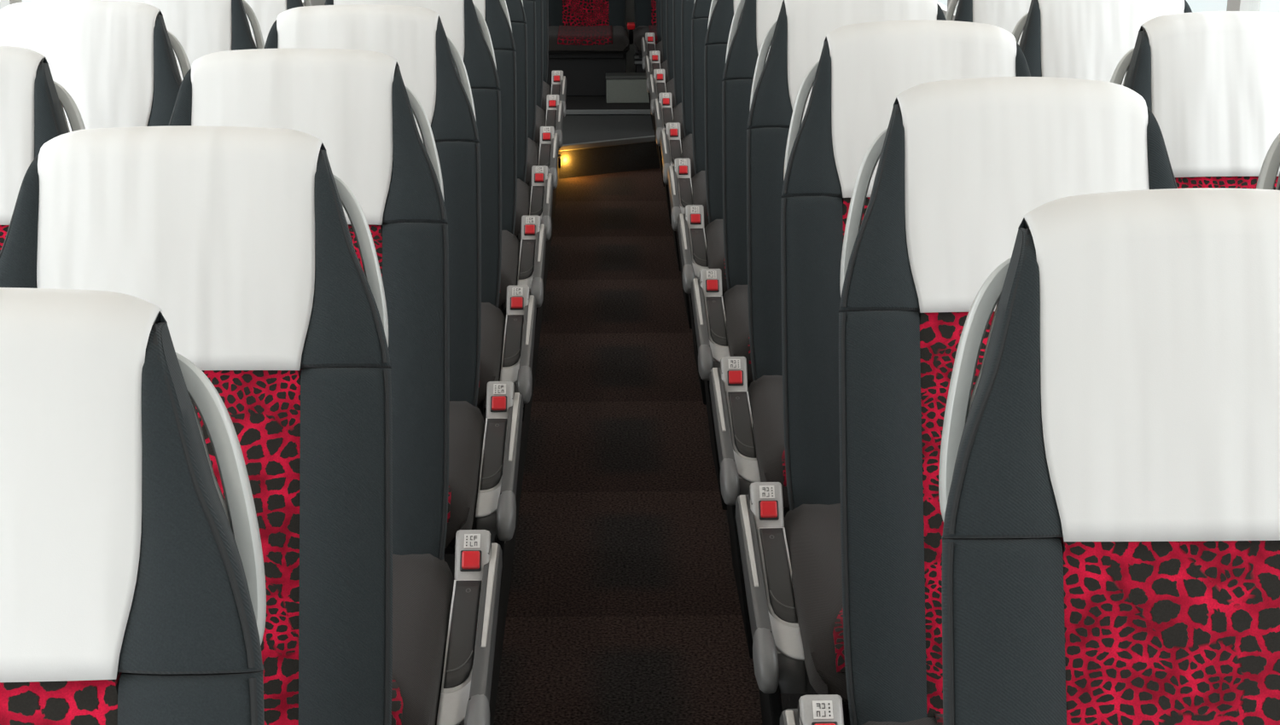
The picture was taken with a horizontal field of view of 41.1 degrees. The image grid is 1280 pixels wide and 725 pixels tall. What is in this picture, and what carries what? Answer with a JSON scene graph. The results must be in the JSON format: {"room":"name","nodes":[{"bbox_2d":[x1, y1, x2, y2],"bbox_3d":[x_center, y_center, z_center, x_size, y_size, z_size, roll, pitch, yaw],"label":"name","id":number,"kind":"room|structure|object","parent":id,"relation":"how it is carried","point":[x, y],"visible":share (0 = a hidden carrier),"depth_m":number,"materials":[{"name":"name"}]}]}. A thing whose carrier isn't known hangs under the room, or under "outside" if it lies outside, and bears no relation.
{"room":"bus interior","nodes":[
{"label":"bus interior","id":0,"kind":"room"},
{"bbox_2d":[0,0,325,10],"bbox_3d":[-1.547,-0.699,4.536,0.050,2.270,14.350,0,17,-1],"label":"wall","id":1,"kind":"structure","parent":0,"point":[3,3],"depth_m":4.16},
{"bbox_2d":[435,151,558,724],"bbox_3d":[-0.902,0.624,3.703,1.188,0.230,11.950,0,17,-1],"label":"floor","id":2,"kind":"structure","parent":0,"point":[509,545],"depth_m":4.29,"materials":[{"name":"carpet"}]},
{"bbox_2d":[0,45,85,251],"bbox_3d":[-1.174,0.171,2.680,0.548,1.238,0.954,0,17,-1],"label":"window seat","id":3,"kind":"object","parent":2,"relation":"on","point":[32,104],"visible":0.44,"depth_m":2.85,"materials":[{"name":"white fabric"}]},
{"bbox_2d":[0,0,191,132],"bbox_3d":[-1.197,-0.070,3.464,0.548,1.238,0.954,0,17,-1],"label":"window seat","id":4,"kind":"object","parent":2,"relation":"on","point":[116,60],"visible":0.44,"depth_m":3.62,"materials":[{"name":"white fabric"}]},
{"bbox_2d":[0,287,266,724],"bbox_3d":[-0.505,0.647,1.145,0.628,1.230,0.952,0,17,-1],"label":"seat","id":5,"kind":"object","parent":2,"relation":"on","point":[132,592],"visible":1,"depth_m":1.31,"materials":[{"name":"white fabric"}]},
{"bbox_2d":[112,0,264,80],"bbox_3d":[-1.210,-0.299,4.209,0.548,1.238,0.954,0,17,-1],"label":"window seat","id":6,"kind":"object","parent":2,"relation":"on","point":[202,27],"visible":0.15,"depth_m":4.37,"materials":[{"name":"white fabric"}]},
{"bbox_2d":[0,125,392,724],"bbox_3d":[-0.516,0.413,1.905,0.628,1.230,0.952,0,17,-1],"label":"seat","id":7,"kind":"object","parent":2,"relation":"on","point":[241,238],"visible":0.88,"depth_m":2.06,"materials":[{"name":"white fabric"}]},
{"bbox_2d":[244,0,312,46],"bbox_3d":[-1.228,-0.537,4.983,0.548,1.238,0.954,0,17,-1],"label":"window seat","id":8,"kind":"object","parent":2,"relation":"on","point":[266,12],"visible":0.05,"depth_m":5.14,"materials":[{"name":"white fabric"}]},
{"bbox_2d":[168,48,502,724],"bbox_3d":[-0.535,0.174,2.684,0.628,1.230,0.952,0,17,-1],"label":"seat","id":9,"kind":"object","parent":2,"relation":"on","point":[357,102],"visible":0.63,"depth_m":2.83,"materials":[{"name":"grey fabric"}]},
{"bbox_2d":[392,553,453,724],"bbox_3d":[-0.571,0.442,2.582,0.548,0.118,0.600,0,17,-1],"label":"seat cushion","id":10,"kind":"object","parent":9,"relation":"on","point":[423,584],"depth_m":2.55,"materials":[{"name":"fabric"}]},
{"bbox_2d":[263,4,523,616],"bbox_3d":[-0.552,-0.060,3.444,0.628,1.230,0.952,0,17,-1],"label":"seat","id":11,"kind":"object","parent":2,"relation":"on","point":[484,456],"visible":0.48,"depth_m":3.59,"materials":[{"name":"grey fabric"}]},
{"bbox_2d":[444,401,485,548],"bbox_3d":[-0.589,0.208,3.341,0.548,0.118,0.600,0,17,-1],"label":"seat cushion","id":12,"kind":"object","parent":11,"relation":"on","point":[467,450],"depth_m":3.26,"materials":[{"name":"fabric"}]},
{"bbox_2d":[324,0,536,416],"bbox_3d":[-0.570,-0.293,4.201,0.628,1.230,0.952,0,17,-1],"label":"seat","id":13,"kind":"object","parent":2,"relation":"on","point":[507,346],"visible":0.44,"depth_m":4.34,"materials":[{"name":"grey fabric"}]},
{"bbox_2d":[477,302,506,407],"bbox_3d":[-0.606,-0.025,4.098,0.548,0.118,0.600,0,17,-1],"label":"seat cushion","id":14,"kind":"object","parent":13,"relation":"on","point":[492,368],"depth_m":4.03,"materials":[{"name":"fabric"}]},
{"bbox_2d":[472,0,546,421],"bbox_3d":[-0.589,-0.537,4.997,0.628,1.230,0.952,0,17,-1],"label":"seat","id":15,"kind":"object","parent":2,"relation":"on","point":[522,264],"visible":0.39,"depth_m":5.12,"materials":[{"name":"grey fabric"}]},
{"bbox_2d":[498,230,520,311],"bbox_3d":[-0.625,-0.269,4.894,0.548,0.118,0.600,0,17,-1],"label":"seat cushion","id":16,"kind":"object","parent":15,"relation":"on","point":[510,265],"depth_m":4.82,"materials":[{"name":"fabric"}]},
{"bbox_2d":[503,0,552,336],"bbox_3d":[-0.607,-0.776,5.771,0.628,1.230,0.952,0,17,-1],"label":"seat","id":17,"kind":"object","parent":2,"relation":"on","point":[537,201],"visible":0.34,"depth_m":5.89,"materials":[{"name":"black fabric"}]},
{"bbox_2d":[513,178,530,244],"bbox_3d":[-0.643,-0.507,5.668,0.548,0.118,0.600,0,17,-1],"label":"seat cushion","id":18,"kind":"object","parent":17,"relation":"on","point":[523,196],"depth_m":5.61,"materials":[{"name":"fabric"}]},
{"bbox_2d":[522,0,558,250],"bbox_3d":[-0.626,-1.022,6.573,0.628,1.230,0.952,0,17,-1],"label":"seat","id":19,"kind":"object","parent":2,"relation":"on","point":[546,154],"visible":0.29,"depth_m":6.69,"materials":[{"name":"grey plastic"}]},
{"bbox_2d":[525,137,539,190],"bbox_3d":[-0.662,-0.754,6.471,0.548,0.118,0.600,0,17,-1],"label":"seat cushion","id":20,"kind":"object","parent":19,"relation":"on","point":[532,148],"depth_m":6.41,"materials":[{"name":"fabric"}]},
{"bbox_2d":[534,0,563,197],"bbox_3d":[-0.645,-1.275,7.395,0.628,1.230,0.952,0,17,-1],"label":"seat","id":21,"kind":"object","parent":2,"relation":"on","point":[554,116],"visible":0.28,"depth_m":7.47,"materials":[{"name":"black fabric"}]},
{"bbox_2d":[534,104,546,147],"bbox_3d":[-0.681,-1.007,7.293,0.548,0.118,0.600,0,17,-1],"label":"seat cushion","id":22,"kind":"object","parent":21,"relation":"on","point":[540,113],"depth_m":7.23,"materials":[{"name":"fabric"}]},
{"bbox_2d":[541,0,566,117],"bbox_3d":[-0.663,-1.513,8.169,0.628,1.230,0.952,0,17,-1],"label":"seat","id":23,"kind":"object","parent":2,"relation":"on","point":[558,80],"visible":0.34,"depth_m":8.24,"materials":[{"name":"grey plastic"}]},
{"bbox_2d":[541,81,551,114],"bbox_3d":[-0.700,-1.245,8.067,0.548,0.118,0.600,0,17,-1],"label":"seat cushion","id":24,"kind":"object","parent":23,"relation":"on","point":[546,88],"depth_m":8.02,"materials":[{"name":"fabric"}]},
{"bbox_2d":[565,95,650,115],"bbox_3d":[-0.176,-1.618,10.963,2.980,0.248,1.590,0,17,-1],"label":"platform","id":25,"kind":"object","parent":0,"point":[596,101],"depth_m":10.39,"materials":[{"name":"carpet"}]},
{"bbox_2d":[546,0,629,96],"bbox_3d":[-0.349,-2.343,10.875,0.548,1.187,0.956,0,17,-1],"label":"seat","id":26,"kind":"object","parent":25,"relation":"on","point":[589,39],"visible":0.88,"depth_m":10.68,"materials":[{"name":"red fabric"}]},
{"bbox_2d":[548,25,629,53],"bbox_3d":[-0.345,-2.043,10.781,0.548,0.118,0.600,0,17,-1],"label":"seat cushion","id":27,"kind":"object","parent":26,"relation":"on","point":[562,39],"depth_m":10.53,"materials":[{"name":"fabric"}]},
{"bbox_2d":[565,109,650,114],"bbox_3d":[-0.180,-1.492,10.161,0.560,0.027,0.025,0,17,-1],"label":"trim","id":28,"kind":"structure","parent":25,"relation":"attached to","point":[593,111],"depth_m":10.15,"materials":[{"name":"grey metal"}]},
{"bbox_2d":[605,72,649,103],"bbox_3d":[-0.071,-1.687,10.478,0.278,0.165,0.169,0,17,-1],"label":"storage box","id":29,"kind":"object","parent":25,"relation":"on","point":[621,87],"visible":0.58,"depth_m":10.40,"materials":[{"name":"grey plastic"}]},
{"bbox_2d":[633,0,657,72],"bbox_3d":[0.226,-2.347,10.887,0.548,1.187,0.956,0,17,-1],"label":"seat","id":30,"kind":"object","parent":25,"relation":"on","point":[644,10],"visible":0.19,"depth_m":11.00,"materials":[{"name":"grey plastic"}]},
{"bbox_2d":[627,22,634,44],"bbox_3d":[-0.057,-2.086,10.814,0.052,0.141,0.086,0,17,-1],"label":"belt","id":31,"kind":"object","parent":30,"relation":"attached to","point":[631,26],"visible":0.98,"depth_m":10.78,"materials":[{"name":"black plastic"}]},
{"bbox_2d":[634,54,642,64],"bbox_3d":[0.018,-1.889,10.643,0.112,0.064,0.034,0,17,-1],"label":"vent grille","id":32,"kind":"object","parent":30,"relation":"attached to","point":[637,58],"depth_m":10.64,"materials":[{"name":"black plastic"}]},
{"bbox_2d":[633,25,649,52],"bbox_3d":[0.230,-2.047,10.793,0.548,0.118,0.600,0,17,-1],"label":"seat cushion","id":33,"kind":"object","parent":30,"relation":"on","point":[639,32],"depth_m":10.61,"materials":[{"name":"fabric"}]},
{"bbox_2d":[558,114,660,179],"bbox_3d":[-0.761,-1.204,9.663,1.750,0.222,1.110,0,17,-1],"label":"step","id":34,"kind":"structure","parent":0,"point":[576,129],"depth_m":9.39,"materials":[{"name":"carpet"}]},
{"bbox_2d":[558,155,562,168],"bbox_3d":[-0.428,-1.075,9.109,0.026,0.060,0.090,0,17,-1],"label":"lamp","id":35,"kind":"object","parent":34,"relation":"attached to","point":[560,158],"visible":0.68,"depth_m":9.07,"materials":[{"name":"yellow plastic"}]},
{"bbox_2d":[558,135,655,151],"bbox_3d":[-0.158,-1.194,9.275,0.655,0.030,0.026,-10,20,-30],"label":"trim","id":36,"kind":"structure","parent":34,"relation":"attached to","point":[650,138],"depth_m":9.25,"materials":[{"name":"grey metal"}]},
{"bbox_2d":[493,168,762,724],"bbox_3d":[-0.027,0.705,3.748,0.602,0.050,11.950,0,17,-1],"label":"floor","id":37,"kind":"structure","parent":0,"point":[624,608],"depth_m":4.67,"materials":[{"name":"carpet"}]},
{"bbox_2d":[624,0,635,72],"bbox_3d":[-0.194,-2.849,11.442,2.980,2.220,0.050,0,17,-1],"label":"wall","id":38,"kind":"structure","parent":0,"point":[630,15],"depth_m":11.59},
{"bbox_2d":[705,404,818,711],"bbox_3d":[0.860,0.494,4.128,1.230,0.230,12.760,0,17,-1],"label":"floor","id":39,"kind":"structure","parent":0,"point":[788,701],"depth_m":3.26,"materials":[{"name":"carpet"}]},
{"bbox_2d":[640,0,663,130],"bbox_3d":[0.317,-2.026,9.797,0.628,1.254,0.960,0,17,-1],"label":"seat","id":40,"kind":"object","parent":39,"relation":"on","point":[648,43],"visible":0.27,"depth_m":9.84,"materials":[{"name":"grey plastic"}]},
{"bbox_2d":[655,40,663,63],"bbox_3d":[0.361,-1.746,9.696,0.548,0.118,0.600,0,17,-1],"label":"seat cushion","id":41,"kind":"object","parent":40,"relation":"on","point":[658,46],"depth_m":9.66,"materials":[{"name":"fabric"}]},
{"bbox_2d":[645,0,668,157],"bbox_3d":[0.337,-1.767,8.956,0.628,1.254,0.960,0,17,-1],"label":"seat","id":42,"kind":"object","parent":39,"relation":"on","point":[653,61],"visible":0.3,"depth_m":9.00,"materials":[{"name":"grey plastic"}]},
{"bbox_2d":[660,59,668,83],"bbox_3d":[0.381,-1.487,8.855,0.548,0.118,0.600,0,17,-1],"label":"seat cushion","id":43,"kind":"object","parent":42,"relation":"on","point":[664,65],"depth_m":8.86,"materials":[{"name":"fabric"}]},
{"bbox_2d":[648,0,675,186],"bbox_3d":[0.354,-1.547,8.239,0.628,1.254,0.960,0,17,-1],"label":"seat","id":44,"kind":"object","parent":39,"relation":"on","point":[657,84],"visible":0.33,"depth_m":8.29,"materials":[{"name":"grey plastic"}]},
{"bbox_2d":[665,78,675,108],"bbox_3d":[0.398,-1.267,8.138,0.548,0.118,0.600,0,17,-1],"label":"seat cushion","id":45,"kind":"object","parent":44,"relation":"on","point":[670,84],"depth_m":8.12,"materials":[{"name":"fabric"}]},
{"bbox_2d":[653,0,684,224],"bbox_3d":[0.372,-1.309,7.465,0.628,1.254,0.960,0,17,-1],"label":"seat","id":46,"kind":"object","parent":39,"relation":"on","point":[664,112],"visible":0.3,"depth_m":7.53,"materials":[{"name":"black fabric"}]},
{"bbox_2d":[672,102,684,140],"bbox_3d":[0.416,-1.029,7.364,0.548,0.118,0.600,0,17,-1],"label":"seat cushion","id":47,"kind":"object","parent":46,"relation":"on","point":[677,111],"depth_m":7.33,"materials":[{"name":"fabric"}]},
{"bbox_2d":[660,0,694,271],"bbox_3d":[0.391,-1.065,6.672,0.628,1.254,0.960,0,17,-1],"label":"seat","id":48,"kind":"object","parent":39,"relation":"on","point":[672,148],"visible":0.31,"depth_m":6.78,"materials":[{"name":"grey plastic"}]},
{"bbox_2d":[680,133,694,178],"bbox_3d":[0.435,-0.785,6.571,0.548,0.118,0.600,0,17,-1],"label":"seat cushion","id":49,"kind":"object","parent":48,"relation":"on","point":[686,142],"depth_m":6.54,"materials":[{"name":"fabric"}]},
{"bbox_2d":[667,0,711,329],"bbox_3d":[0.409,-0.833,5.917,0.628,1.254,0.960,0,17,-1],"label":"seat","id":50,"kind":"object","parent":39,"relation":"on","point":[684,190],"visible":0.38,"depth_m":6.03,"materials":[{"name":"grey plastic"}]},
{"bbox_2d":[691,170,709,228],"bbox_3d":[0.453,-0.553,5.816,0.548,0.118,0.600,0,17,-1],"label":"seat cushion","id":51,"kind":"object","parent":50,"relation":"on","point":[698,182],"depth_m":5.77,"materials":[{"name":"fabric"}]},
{"bbox_2d":[677,0,739,404],"bbox_3d":[0.427,-0.598,5.153,0.628,1.254,0.960,0,17,-1],"label":"seat","id":52,"kind":"object","parent":39,"relation":"on","point":[701,248],"visible":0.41,"depth_m":5.27,"materials":[{"name":"black fabric"}]},
{"bbox_2d":[704,219,727,296],"bbox_3d":[0.471,-0.318,5.051,0.548,0.118,0.600,0,17,-1],"label":"seat cushion","id":53,"kind":"object","parent":52,"relation":"on","point":[714,250],"depth_m":4.99,"materials":[{"name":"fabric"}]},
{"bbox_2d":[691,0,783,510],"bbox_3d":[0.445,-0.360,4.379,0.628,1.254,0.960,0,17,-1],"label":"seat","id":54,"kind":"object","parent":39,"relation":"on","point":[721,322],"visible":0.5,"depth_m":4.50,"materials":[{"name":"black fabric"}]},
{"bbox_2d":[722,285,753,384],"bbox_3d":[0.489,-0.080,4.277,0.548,0.118,0.600,0,17,-1],"label":"seat cushion","id":55,"kind":"object","parent":54,"relation":"on","point":[736,328],"depth_m":4.20,"materials":[{"name":"fabric"}]},
{"bbox_2d":[709,0,946,658],"bbox_3d":[0.463,-0.128,3.624,0.628,1.254,0.960,0,17,-1],"label":"seat","id":56,"kind":"object","parent":39,"relation":"on","point":[748,424],"visible":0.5,"depth_m":3.75,"materials":[{"name":"black fabric"}]},
{"bbox_2d":[747,375,790,511],"bbox_3d":[0.506,0.152,3.523,0.548,0.118,0.600,0,17,-1],"label":"seat cushion","id":57,"kind":"object","parent":56,"relation":"on","point":[765,434],"depth_m":3.45,"materials":[{"name":"fabric"}]},
{"bbox_2d":[735,19,1030,724],"bbox_3d":[0.479,0.094,2.902,0.628,1.254,0.960,0,17,-1],"label":"seat","id":58,"kind":"object","parent":39,"relation":"on","point":[792,564],"visible":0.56,"depth_m":3.03,"materials":[{"name":"black fabric"}]},
{"bbox_2d":[784,503,848,703],"bbox_3d":[0.523,0.374,2.801,0.548,0.118,0.600,0,17,-1],"label":"seat cushion","id":59,"kind":"object","parent":58,"relation":"on","point":[812,545],"depth_m":2.71,"materials":[{"name":"fabric"}]},
{"bbox_2d":[779,76,1177,724],"bbox_3d":[0.497,0.322,2.162,0.628,1.254,0.960,0,17,-1],"label":"seat","id":60,"kind":"object","parent":39,"relation":"on","point":[962,164],"visible":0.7,"depth_m":2.31,"materials":[{"name":"white fabric"}]},
{"bbox_2d":[862,717,937,724],"bbox_3d":[0.541,0.602,2.061,0.548,0.118,0.600,0,17,-1],"label":"seat cushion","id":61,"kind":"object","parent":60,"relation":"on","point":[866,721],"depth_m":2.27,"materials":[{"name":"fabric"}]},
{"bbox_2d":[945,0,1031,44],"bbox_3d":[1.091,-0.404,4.526,0.548,1.252,0.959,0,17,-1],"label":"window seat","id":62,"kind":"object","parent":39,"relation":"on","point":[1005,14],"visible":0.08,"depth_m":4.68,"materials":[{"name":"white fabric"}]},
{"bbox_2d":[1012,0,1192,85],"bbox_3d":[1.100,-0.172,3.771,0.548,1.252,0.959,0,17,-1],"label":"window seat","id":63,"kind":"object","parent":39,"relation":"on","point":[1082,39],"visible":0.21,"depth_m":3.93,"materials":[{"name":"white fabric"}]},
{"bbox_2d":[938,188,1279,724],"bbox_3d":[0.505,0.554,1.407,0.628,1.254,0.960,0,17,-1],"label":"seat","id":64,"kind":"object","parent":39,"relation":"on","point":[1109,473],"visible":1,"depth_m":1.56,"materials":[{"name":"white fabric"}]},
{"bbox_2d":[1110,11,1279,190],"bbox_3d":[1.149,0.040,3.084,0.548,1.252,0.959,0,17,-1],"label":"window seat","id":65,"kind":"object","parent":39,"relation":"on","point":[1209,80],"visible":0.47,"depth_m":3.24,"materials":[{"name":"white fabric"}]},
{"bbox_2d":[1256,133,1279,190],"bbox_3d":[1.130,0.307,2.214,0.548,1.252,0.959,0,17,-1],"label":"window seat","id":66,"kind":"object","parent":39,"relation":"on","point":[1271,165],"visible":0.18,"depth_m":2.46,"materials":[{"name":"white fabric"}]},
{"bbox_2d":[936,0,1261,20],"bbox_3d":[1.482,-0.719,4.601,0.050,2.270,14.350,0,17,-1],"label":"wall","id":67,"kind":"structure","parent":0,"point":[1232,5],"depth_m":4.17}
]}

